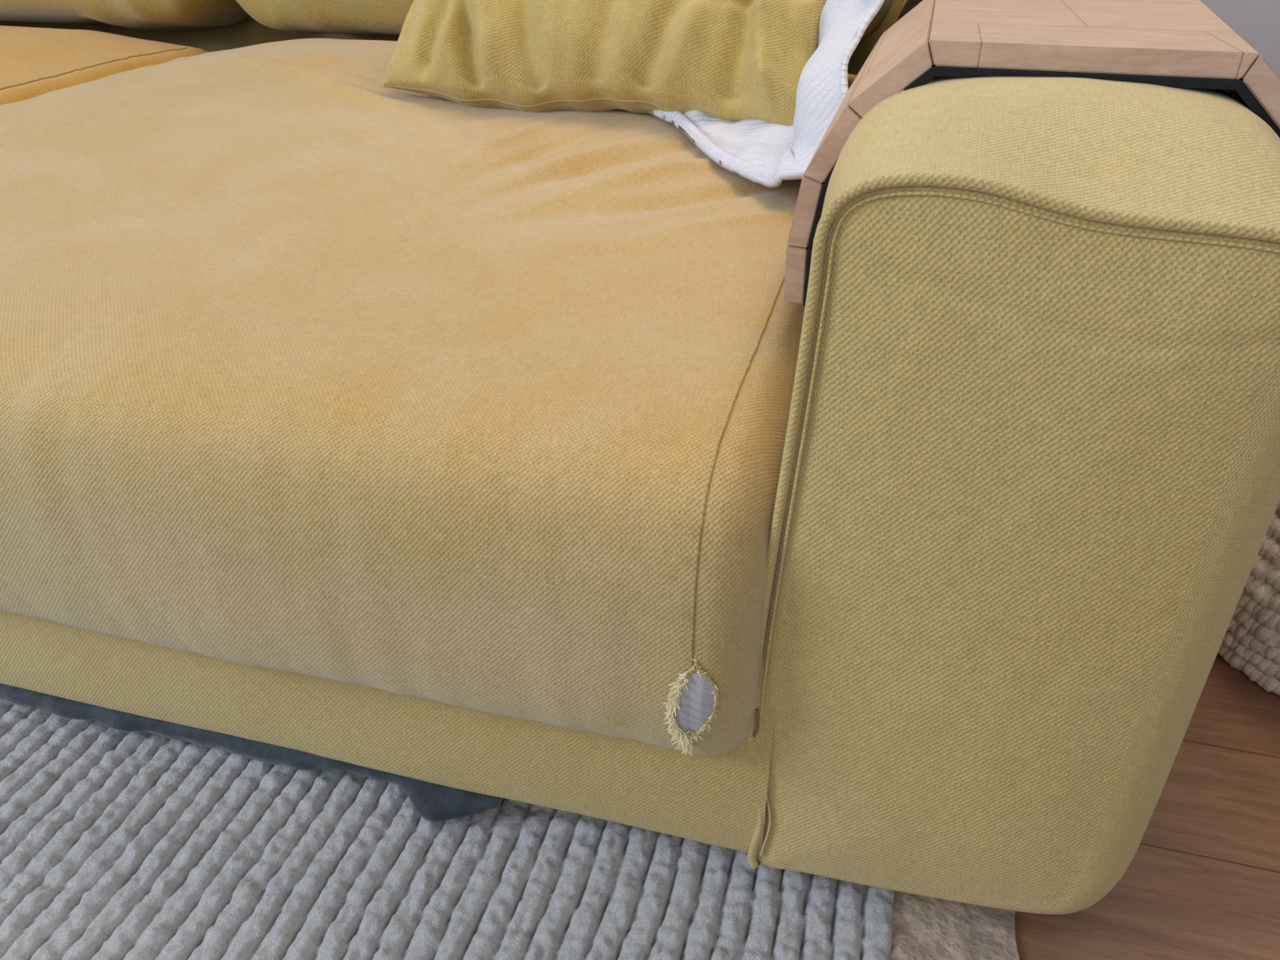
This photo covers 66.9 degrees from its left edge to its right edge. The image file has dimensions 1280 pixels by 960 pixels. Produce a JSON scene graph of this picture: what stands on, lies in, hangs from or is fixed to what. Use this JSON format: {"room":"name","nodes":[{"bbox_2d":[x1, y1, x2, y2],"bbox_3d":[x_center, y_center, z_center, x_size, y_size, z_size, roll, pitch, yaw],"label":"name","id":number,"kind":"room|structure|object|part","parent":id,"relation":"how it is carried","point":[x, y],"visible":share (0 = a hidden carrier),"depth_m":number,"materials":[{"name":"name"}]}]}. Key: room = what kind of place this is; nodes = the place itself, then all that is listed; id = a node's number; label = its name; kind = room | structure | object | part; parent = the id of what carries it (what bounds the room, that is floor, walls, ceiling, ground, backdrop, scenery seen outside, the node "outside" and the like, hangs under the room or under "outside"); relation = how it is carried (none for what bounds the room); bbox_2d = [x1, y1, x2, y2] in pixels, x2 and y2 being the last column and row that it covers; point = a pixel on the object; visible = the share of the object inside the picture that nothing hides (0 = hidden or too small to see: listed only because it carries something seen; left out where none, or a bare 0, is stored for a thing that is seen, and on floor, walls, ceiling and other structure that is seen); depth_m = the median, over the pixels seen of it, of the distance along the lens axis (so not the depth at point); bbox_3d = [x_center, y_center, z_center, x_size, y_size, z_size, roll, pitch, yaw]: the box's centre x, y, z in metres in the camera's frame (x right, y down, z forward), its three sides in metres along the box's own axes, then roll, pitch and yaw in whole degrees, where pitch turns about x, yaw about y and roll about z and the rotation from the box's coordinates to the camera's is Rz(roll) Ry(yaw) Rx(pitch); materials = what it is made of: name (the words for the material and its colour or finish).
{"room":"living room","nodes":[
{"label":"living room","id":0,"kind":"room"},
{"bbox_2d":[1014,653,1279,959],"bbox_3d":[-0.715,0.556,0.597,6.600,0.050,4.950,8,32,13],"label":"floor","id":1,"kind":"structure","parent":0,"point":[1202,881],"depth_m":0.89,"materials":[{"name":"brown wood"}]},
{"bbox_2d":[0,698,1019,959],"bbox_3d":[-0.795,0.312,0.929,2.228,0.018,1.199,8,32,13],"label":"rug","id":2,"kind":"object","parent":1,"relation":"on","point":[115,844],"visible":0.21,"depth_m":0.86,"materials":[{"name":"grey carpet"}]},
{"bbox_2d":[0,0,1279,914],"bbox_3d":[-0.957,-0.729,1.645,3.304,1.024,1.927,8,32,13],"label":"sofa","id":3,"kind":"object","parent":1,"relation":"on","point":[467,460],"visible":0.88,"depth_m":0.73,"materials":[{"name":"yellow fabric"}]},
{"bbox_2d":[0,25,208,104],"bbox_3d":[-1.801,-0.567,1.744,1.483,0.351,1.466,8,32,13],"label":"seat cushion","id":4,"kind":"object","parent":3,"relation":"on","point":[34,62],"depth_m":1.88,"materials":[{"name":"yellow fabric"}]},
{"bbox_2d":[0,0,248,31],"bbox_3d":[-1.550,-1.333,2.190,1.445,0.557,0.403,8,32,13],"label":"cushion","id":5,"kind":"object","parent":3,"relation":"on","point":[140,15],"depth_m":2.10,"materials":[{"name":"yellow fabric"}]},
{"bbox_3d":[-1.338,0.005,1.129,3.004,0.258,0.054,8,32,13],"label":"rail","id":6,"kind":"part","parent":3,"relation":"part of","materials":[{"name":"yellow fabric"}]},
{"bbox_2d":[0,38,856,755],"bbox_3d":[-0.403,-0.367,1.415,1.413,0.351,1.465,8,32,13],"label":"seat cushion","id":7,"kind":"object","parent":3,"relation":"on","point":[313,370],"depth_m":0.79,"materials":[{"name":"yellow fabric"}]},
{"bbox_3d":[-0.732,-1.028,2.426,3.300,0.675,0.220,8,32,13],"label":"frame","id":8,"kind":"part","parent":3,"relation":"part of","materials":[{"name":"yellow fabric"}]},
{"bbox_2d":[235,0,893,41],"bbox_3d":[-0.186,-1.137,1.868,1.385,0.558,0.397,8,32,13],"label":"cushion","id":9,"kind":"object","parent":3,"relation":"on","point":[349,19],"depth_m":1.96,"materials":[{"name":"yellow fabric"}]},
{"bbox_2d":[382,0,826,125],"bbox_3d":[-0.029,-0.706,1.361,0.669,0.363,0.345,13,33,20],"label":"throw pillow","id":10,"kind":"object","parent":3,"relation":"on","point":[730,60],"visible":0.81,"depth_m":1.28,"materials":[{"name":"yellow fabric"}]},
{"bbox_3d":[0.089,0.188,0.746,0.004,0.026,0.008,-3,31,-5],"label":"zipper pull","id":11,"kind":"part","parent":3,"relation":"part of","materials":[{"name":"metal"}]},
{"bbox_2d":[648,0,884,187],"bbox_3d":[0.162,-0.610,1.317,0.889,0.245,0.735,8,32,13],"label":"blanket","id":12,"kind":"object","parent":3,"relation":"on","point":[766,154],"visible":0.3,"depth_m":1.10,"materials":[{"name":"fabric"}]},
{"bbox_3d":[0.469,-0.340,1.364,0.320,0.617,1.761,8,32,13],"label":"arm","id":13,"kind":"part","parent":3,"relation":"part of","materials":[{"name":"yellow fabric"}]},
{"bbox_2d":[783,0,1279,306],"bbox_3d":[0.379,-0.313,0.881,0.422,0.202,0.443,8,32,13],"label":"tray","id":14,"kind":"object","parent":3,"relation":"on","point":[1171,43],"visible":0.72,"depth_m":0.70,"materials":[{"name":"brown wood"}]},
{"bbox_2d":[1217,500,1279,695],"bbox_3d":[1.014,0.026,1.181,0.671,0.255,0.671,8,32,13],"label":"pouf","id":15,"kind":"object","parent":1,"relation":"on","point":[1251,642],"visible":0.11,"depth_m":1.04,"materials":[{"name":"beige fabric"}]},
{"bbox_2d":[1200,0,1279,77],"bbox_3d":[-0.044,-1.817,2.006,6.600,2.650,0.100,8,32,13],"label":"wall","id":16,"kind":"structure","parent":0,"point":[1257,21],"depth_m":2.04,"materials":[{"name":"paint"}]}
]}

